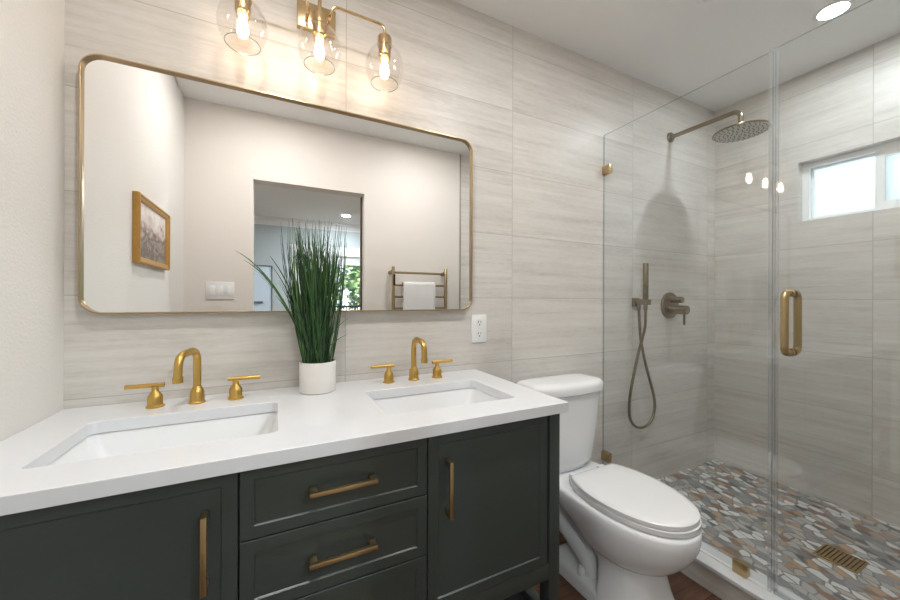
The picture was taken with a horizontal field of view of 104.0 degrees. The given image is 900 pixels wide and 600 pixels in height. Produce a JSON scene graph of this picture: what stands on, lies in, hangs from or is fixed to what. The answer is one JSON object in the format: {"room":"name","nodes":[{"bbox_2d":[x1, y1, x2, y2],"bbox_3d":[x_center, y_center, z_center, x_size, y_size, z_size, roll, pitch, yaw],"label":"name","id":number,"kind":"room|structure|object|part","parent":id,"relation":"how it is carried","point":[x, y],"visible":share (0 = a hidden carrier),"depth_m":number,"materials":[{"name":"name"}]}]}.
{"room":"bathroom","nodes":[
{"label":"bathroom","id":0,"kind":"room"},
{"bbox_2d":[0,0,64,441],"bbox_3d":[-0.843,-0.075,0.321,0.120,2.537,1.740,0,0,-26],"label":"wall","id":1,"kind":"structure","parent":0,"point":[32,32],"depth_m":0.88,"materials":[{"name":"white paint"}]},
{"bbox_2d":[63,0,714,478],"bbox_3d":[0.415,-0.071,1.842,3.480,2.537,0.120,0,0,-26],"label":"wall","id":2,"kind":"structure","parent":0,"point":[561,246],"depth_m":1.68,"materials":[{"name":"tile"}]},
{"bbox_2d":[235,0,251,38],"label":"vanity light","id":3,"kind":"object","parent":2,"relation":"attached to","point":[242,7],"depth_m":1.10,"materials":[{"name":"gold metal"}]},
{"bbox_3d":[-0.656,-0.878,1.113,0.143,0.138,0.143,0,0,-26],"label":"glass globe","id":4,"kind":"part","parent":3,"relation":"part of"},
{"bbox_3d":[-0.656,-0.861,1.113,0.033,0.067,0.033,0,0,-26],"label":"bulb","id":5,"kind":"part","parent":3,"relation":"part of","materials":[{"name":"white glass"}]},
{"bbox_2d":[235,0,251,21],"bbox_3d":[-0.656,-0.940,1.113,0.052,0.090,0.052,0,0,-26],"label":"socket","id":6,"kind":"object","parent":3,"relation":"attached to","point":[242,7],"depth_m":1.10,"materials":[{"name":"gold metal"}]},
{"bbox_2d":[77,53,472,313],"bbox_3d":[-0.489,-0.338,1.311,1.306,0.764,0.032,0,0,-26],"label":"wall mirror","id":7,"kind":"object","parent":2,"relation":"attached to","point":[180,174],"visible":1,"depth_m":1.21,"materials":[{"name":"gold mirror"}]},
{"bbox_2d":[297,0,391,79],"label":"vanity light","id":8,"kind":"object","parent":2,"relation":"attached to","point":[318,21],"depth_m":1.28,"materials":[{"name":"gold metal"}]},
{"bbox_3d":[-0.590,-0.997,1.198,0.203,0.078,0.105,0,0,-26],"label":"arm","id":9,"kind":"part","parent":8,"relation":"part of","materials":[{"name":"gold metal"}]},
{"bbox_3d":[-0.498,-1.045,1.312,0.134,0.096,0.022,0,0,-26],"label":"plate","id":10,"kind":"part","parent":8,"relation":"part of","materials":[{"name":"gold metal"}]},
{"bbox_3d":[-0.450,-0.877,1.214,0.143,0.138,0.143,0,0,-26],"label":"glass globe","id":11,"kind":"part","parent":8,"relation":"part of"},
{"bbox_3d":[-0.450,-0.861,1.214,0.033,0.067,0.033,0,0,-26],"label":"bulb","id":12,"kind":"part","parent":8,"relation":"part of","materials":[{"name":"white glass"}]},
{"bbox_3d":[-0.471,-1.001,1.256,0.013,0.085,0.106,0,0,-26],"label":"arm","id":13,"kind":"part","parent":8,"relation":"part of","materials":[{"name":"gold metal"}]},
{"bbox_2d":[312,10,327,44],"bbox_3d":[-0.450,-0.939,1.214,0.052,0.090,0.052,0,0,-26],"label":"socket","id":14,"kind":"object","parent":8,"relation":"attached to","point":[319,27],"depth_m":1.20,"materials":[{"name":"gold metal"}]},
{"bbox_3d":[-0.352,-0.997,1.315,0.203,0.078,0.105,0,0,-26],"label":"arm","id":15,"kind":"part","parent":8,"relation":"part of","materials":[{"name":"gold metal"}]},
{"bbox_3d":[-0.245,-0.876,1.315,0.143,0.138,0.143,0,0,-26],"label":"glass globe","id":16,"kind":"part","parent":8,"relation":"part of"},
{"bbox_3d":[-0.245,-0.860,1.315,0.033,0.067,0.033,0,0,-26],"label":"bulb","id":17,"kind":"part","parent":8,"relation":"part of","materials":[{"name":"white glass"}]},
{"bbox_2d":[378,33,391,63],"bbox_3d":[-0.245,-0.938,1.315,0.052,0.090,0.052,0,0,-26],"label":"socket","id":18,"kind":"object","parent":8,"relation":"attached to","point":[384,48],"depth_m":1.30,"materials":[{"name":"gold metal"}]},
{"bbox_2d":[471,315,486,342],"bbox_3d":[0.135,0.132,1.633,0.081,0.128,0.009,0,0,-26],"label":"wall outlet","id":19,"kind":"object","parent":2,"relation":"attached to","point":[478,322],"visible":1,"depth_m":1.63,"materials":[{"name":"white plastic"}]},
{"bbox_2d":[476,330,482,337],"bbox_3d":[0.136,0.159,1.630,0.034,0.036,0.003,0,0,-26],"label":"receptacle","id":20,"kind":"object","parent":19,"relation":"attached to","point":[479,333],"depth_m":1.63,"materials":[{"name":"white plastic"}]},
{"bbox_2d":[476,319,482,326],"bbox_3d":[0.137,0.106,1.630,0.034,0.036,0.003,0,0,-26],"label":"receptacle","id":21,"kind":"object","parent":19,"relation":"attached to","point":[479,322],"depth_m":1.63,"materials":[{"name":"white plastic"}]},
{"bbox_2d":[628,263,655,428],"bbox_3d":[1.154,0.276,2.087,0.247,0.984,0.094,0,0,-26],"label":"shower","id":22,"kind":"object","parent":2,"relation":"attached to","point":[636,302],"visible":1,"depth_m":2.06,"materials":[{"name":"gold metal"}]},
{"bbox_2d":[661,292,689,324],"bbox_3d":[1.434,0.053,2.213,0.170,0.205,0.114,0,0,-26],"label":"shower valve","id":23,"kind":"object","parent":2,"relation":"attached to","point":[670,306],"visible":1,"depth_m":2.22,"materials":[{"name":"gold metal"}]},
{"bbox_3d":[1.411,0.035,2.258,0.170,0.170,0.013,0,0,-26],"label":"plate","id":24,"kind":"part","parent":23,"relation":"part of","materials":[{"name":"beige metal"}]},
{"bbox_3d":[1.433,-0.001,2.223,0.048,0.048,0.072,0,0,-26],"label":"diverter knob","id":25,"kind":"part","parent":23,"relation":"part of","materials":[{"name":"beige metal"}]},
{"bbox_3d":[1.438,0.061,2.208,0.064,0.064,0.102,0,0,-26],"label":"control knob","id":26,"kind":"part","parent":23,"relation":"part of","materials":[{"name":"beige metal"}]},
{"bbox_2d":[667,110,771,142],"bbox_3d":[1.530,-0.994,2.038,0.250,0.168,0.510,0,0,-26],"label":"shower head","id":27,"kind":"object","parent":2,"relation":"attached to","point":[742,130],"visible":1,"depth_m":1.94},
{"bbox_3d":[1.506,-1.003,2.087,0.025,0.109,0.394,0,0,-26],"label":"arm","id":28,"kind":"part","parent":27,"relation":"part of","materials":[{"name":"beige metal"}]},
{"bbox_2d":[533,531,721,599],"bbox_3d":[0.121,1.247,0.797,2.277,0.100,1.740,0,0,-26],"label":"floor","id":29,"kind":"structure","parent":0,"point":[682,587],"depth_m":1.46,"materials":[{"name":"brown wood"}]},
{"bbox_2d":[0,414,559,599],"bbox_3d":[-0.375,0.773,1.055,1.352,0.844,0.590,0,0,-26],"label":"vanity cabinet","id":30,"kind":"object","parent":29,"relation":"on","point":[473,514],"visible":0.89,"depth_m":0.81,"materials":[{"name":"black wood"}]},
{"bbox_3d":[-0.637,0.585,0.643,0.429,0.466,0.019,0,0,-26],"label":"door","id":31,"kind":"part","parent":30,"relation":"part of","materials":[{"name":"green paint"}]},
{"bbox_3d":[-0.482,0.497,0.691,0.010,0.152,0.032,0,0,-26],"label":"handle","id":32,"kind":"part","parent":30,"relation":"part of","materials":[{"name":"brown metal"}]},
{"bbox_2d":[0,369,567,515],"bbox_3d":[-0.373,0.334,1.063,1.378,0.032,0.581,0,0,-26],"label":"countertop","id":33,"kind":"structure","parent":30,"relation":"on","point":[345,419],"depth_m":0.87,"materials":[{"name":"white stone"}]},
{"bbox_2d":[47,412,276,465],"bbox_3d":[-0.674,0.421,0.879,0.459,0.142,0.308,0,0,-26],"label":"undermount sink","id":34,"kind":"object","parent":33,"relation":"in","point":[108,444],"visible":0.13,"depth_m":0.98,"materials":[{"name":"white ceramic"}]},
{"bbox_2d":[124,348,260,408],"bbox_3d":[-0.760,0.230,1.044,0.345,0.174,0.146,0,0,-26],"label":"widespread faucet","id":35,"kind":"object","parent":33,"relation":"on","point":[197,393],"visible":1,"depth_m":1.07,"materials":[{"name":"gold metal"}]},
{"bbox_3d":[-0.896,0.253,1.033,0.092,0.013,0.013,0,0,-26],"label":"lever","id":36,"kind":"part","parent":35,"relation":"part of","materials":[{"name":"gold metal"}]},
{"bbox_3d":[-0.874,0.287,1.044,0.045,0.060,0.045,0,0,-26],"label":"handle","id":37,"kind":"part","parent":35,"relation":"part of","materials":[{"name":"gold metal"}]},
{"bbox_3d":[-0.776,0.230,1.038,0.045,0.174,0.146,0,0,-7],"label":"spout","id":38,"kind":"part","parent":35,"relation":"part of","materials":[{"name":"gold metal"}]},
{"bbox_3d":[-0.690,0.287,1.134,0.045,0.060,0.045,0,0,-26],"label":"handle","id":39,"kind":"part","parent":35,"relation":"part of","materials":[{"name":"gold metal"}]},
{"bbox_3d":[-0.669,0.253,1.145,0.092,0.013,0.013,0,0,-26],"label":"lever","id":40,"kind":"part","parent":35,"relation":"part of","materials":[{"name":"gold metal"}]},
{"bbox_2d":[238,218,346,394],"bbox_3d":[-0.522,0.015,1.188,0.353,0.605,0.139,0,0,-38],"label":"potted grass","id":41,"kind":"object","parent":33,"relation":"on","point":[317,366],"depth_m":1.21,"materials":[{"name":"green plant"}]},
{"bbox_2d":[299,358,335,394],"bbox_3d":[-0.464,0.266,1.234,0.120,0.105,0.120,0,0,-26],"label":"pot","id":42,"kind":"object","parent":41,"relation":"attached to","point":[317,376],"depth_m":1.19,"materials":[{"name":"white ceramic"}]},
{"bbox_2d":[371,337,452,383],"bbox_3d":[-0.122,0.232,1.362,0.345,0.174,0.148,0,0,-26],"label":"widespread faucet","id":43,"kind":"object","parent":33,"relation":"on","point":[413,372],"visible":1,"depth_m":1.39,"materials":[{"name":"gold metal"}]},
{"bbox_3d":[-0.259,0.255,1.353,0.092,0.013,0.013,0,0,-26],"label":"lever","id":44,"kind":"part","parent":43,"relation":"part of","materials":[{"name":"gold metal"}]},
{"bbox_3d":[-0.237,0.289,1.363,0.045,0.060,0.045,0,0,-26],"label":"handle","id":45,"kind":"part","parent":43,"relation":"part of","materials":[{"name":"gold metal"}]},
{"bbox_3d":[-0.122,0.232,1.363,0.045,0.174,0.147,0,0,-26],"label":"spout","id":46,"kind":"part","parent":43,"relation":"part of","materials":[{"name":"gold metal"}]},
{"bbox_3d":[-0.053,0.289,1.454,0.045,0.060,0.045,0,0,-26],"label":"handle","id":47,"kind":"part","parent":43,"relation":"part of","materials":[{"name":"gold metal"}]},
{"bbox_3d":[-0.032,0.255,1.465,0.092,0.013,0.013,0,0,-26],"label":"lever","id":48,"kind":"part","parent":43,"relation":"part of","materials":[{"name":"gold metal"}]},
{"bbox_2d":[373,388,499,414],"bbox_3d":[-0.038,0.423,1.192,0.457,0.142,0.308,0,0,-26],"label":"undermount sink","id":49,"kind":"object","parent":33,"relation":"in","point":[450,398],"visible":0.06,"depth_m":1.33,"materials":[{"name":"white ceramic"}]},
{"bbox_3d":[-0.253,0.585,0.832,0.421,0.154,0.019,0,0,-26],"label":"drawer","id":50,"kind":"part","parent":30,"relation":"part of","materials":[{"name":"green paint"}]},
{"bbox_3d":[-0.252,0.429,0.832,0.421,0.151,0.019,0,0,-26],"label":"drawer","id":51,"kind":"part","parent":30,"relation":"part of","materials":[{"name":"green paint"}]},
{"bbox_3d":[-0.243,0.582,0.808,0.149,0.010,0.032,0,0,-26],"label":"handle","id":52,"kind":"part","parent":30,"relation":"part of","materials":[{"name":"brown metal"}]},
{"bbox_3d":[-0.243,0.426,0.808,0.149,0.010,0.032,0,0,-26],"label":"handle","id":53,"kind":"part","parent":30,"relation":"part of","materials":[{"name":"brown metal"}]},
{"bbox_3d":[-0.253,0.742,0.832,0.421,0.155,0.019,0,0,-26],"label":"drawer","id":54,"kind":"part","parent":30,"relation":"part of","materials":[{"name":"green paint"}]},
{"bbox_3d":[-0.002,0.497,0.927,0.010,0.148,0.032,0,0,-26],"label":"handle","id":55,"kind":"part","parent":30,"relation":"part of","materials":[{"name":"brown metal"}]},
{"bbox_3d":[0.119,0.588,1.015,0.402,0.466,0.019,0,0,-26],"label":"door","id":56,"kind":"part","parent":30,"relation":"part of","materials":[{"name":"green paint"}]},
{"bbox_3d":[-0.264,0.847,0.830,1.270,0.050,0.020,0,0,-26],"label":"rail","id":57,"kind":"part","parent":30,"relation":"part of","materials":[{"name":"green paint"}]},
{"bbox_2d":[522,587,539,599],"bbox_3d":[-0.381,1.011,1.066,1.336,0.032,0.543,0,0,-26],"label":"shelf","id":58,"kind":"object","parent":30,"relation":"attached to","point":[528,594],"depth_m":1.20,"materials":[{"name":"paint"}]},
{"bbox_3d":[0.319,0.775,1.128,0.041,0.844,0.045,0,0,-26],"label":"leg","id":59,"kind":"part","parent":30,"relation":"part of","materials":[{"name":"green paint"}]},
{"bbox_2d":[517,373,701,599],"bbox_3d":[0.651,0.790,1.483,0.451,0.818,0.705,0,0,-26],"label":"toilet","id":60,"kind":"object","parent":29,"relation":"on","point":[625,530],"visible":0.89,"depth_m":1.36,"materials":[{"name":"white ceramic"}]},
{"bbox_3d":[0.546,0.409,1.700,0.451,0.056,0.221,0,0,-26],"label":"tank lid","id":61,"kind":"part","parent":60,"relation":"part of","materials":[{"name":"white ceramic"}]},
{"bbox_3d":[0.545,0.618,1.701,0.424,0.364,0.202,0,0,-26],"label":"tank","id":62,"kind":"part","parent":60,"relation":"part of","materials":[{"name":"white ceramic"}]},
{"bbox_3d":[0.730,0.761,1.382,0.350,0.023,0.429,0,0,-26],"label":"lid","id":63,"kind":"part","parent":60,"relation":"part of","materials":[{"name":"white plastic"}]},
{"bbox_2d":[680,542,803,599],"bbox_3d":[1.198,1.157,1.326,0.136,0.128,1.500,0,0,-26],"label":"shower curb","id":64,"kind":"object","parent":29,"relation":"on","point":[720,580],"visible":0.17,"depth_m":1.41,"materials":[{"name":"stone"}]},
{"bbox_2d":[601,164,771,592],"bbox_3d":[1.038,0.079,1.657,0.026,2.025,0.760,0,0,-26],"label":"glass panel","id":65,"kind":"object","parent":64,"relation":"on","point":[739,566],"visible":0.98,"depth_m":1.42,"materials":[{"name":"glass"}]},
{"bbox_2d":[453,0,899,111],"bbox_3d":[0.723,-1.388,1.089,3.600,0.100,1.740,0,0,-26],"label":"ceiling","id":66,"kind":"structure","parent":0,"point":[718,55],"depth_m":1.77,"materials":[{"name":"white paint"}]},
{"bbox_2d":[693,0,713,6],"bbox_3d":[1.085,-1.328,1.406,0.280,0.018,0.280,0,0,-26],"label":"ceiling vent","id":67,"kind":"object","parent":66,"relation":"in","point":[703,3],"visible":1,"depth_m":1.56,"materials":[{"name":"white paint"}]},
{"bbox_2d":[813,0,854,21],"bbox_3d":[1.764,-1.332,1.619,0.132,0.006,0.132,0,0,-26],"label":"recessed light","id":68,"kind":"object","parent":66,"relation":"in","point":[832,10],"visible":1,"depth_m":1.61,"materials":[{"name":"white paint"}]},
{"bbox_2d":[657,460,899,599],"bbox_3d":[1.731,1.156,1.589,1.055,0.052,1.500,0,0,-26],"label":"floor","id":69,"kind":"structure","parent":0,"point":[775,528],"depth_m":1.71,"materials":[{"name":"tile"}]},
{"bbox_2d":[813,543,868,573],"bbox_3d":[1.708,1.130,1.539,0.132,0.008,0.136,0,0,-26],"label":"floor drain","id":70,"kind":"object","parent":69,"relation":"on","point":[854,564],"visible":1,"depth_m":1.53,"materials":[{"name":"brown metal"}]},
{"bbox_2d":[714,33,899,526],"bbox_3d":[2.297,-0.014,1.798,0.140,2.637,1.620,0,0,-26],"label":"wall","id":71,"kind":"structure","parent":0,"point":[822,421],"depth_m":2.03,"materials":[{"name":"tile"}]},
{"bbox_2d":[802,140,899,220],"bbox_3d":[2.287,-0.639,1.857,0.060,0.351,0.617,0,0,-26],"label":"window","id":72,"kind":"structure","parent":71,"relation":"in","point":[868,179],"depth_m":1.96,"materials":[{"name":"white glass"}]},
{"bbox_3d":[2.242,-0.634,1.977,0.024,0.302,0.302,0,0,-26],"label":"sash","id":73,"kind":"part","parent":72,"relation":"part of","materials":[{"name":"white plastic"}]},
{"bbox_3d":[2.242,-0.634,1.977,0.004,0.288,0.288,0,0,-26],"label":"pane","id":74,"kind":"part","parent":72,"relation":"part of","materials":[{"name":"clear glass"}]},
{"bbox_3d":[2.329,-0.633,1.735,0.024,0.302,0.300,0,0,-26],"label":"sash","id":75,"kind":"part","parent":72,"relation":"part of","materials":[{"name":"white plastic"}]},
{"bbox_3d":[2.329,-0.633,1.735,0.004,0.240,0.238,0,0,-26],"label":"pane","id":76,"kind":"part","parent":72,"relation":"part of","materials":[{"name":"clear glass"}]},
{"bbox_3d":[1.967,-0.066,0.873,1.270,2.537,0.010,0,0,-26],"label":"wall","id":77,"kind":"structure","parent":0,"visible":0},
{"bbox_2d":[780,289,801,356],"bbox_3d":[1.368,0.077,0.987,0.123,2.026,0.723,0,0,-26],"label":"door handle","id":78,"kind":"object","parent":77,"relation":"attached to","point":[785,350],"depth_m":1.25,"materials":[{"name":"gold metal"}]}
]}

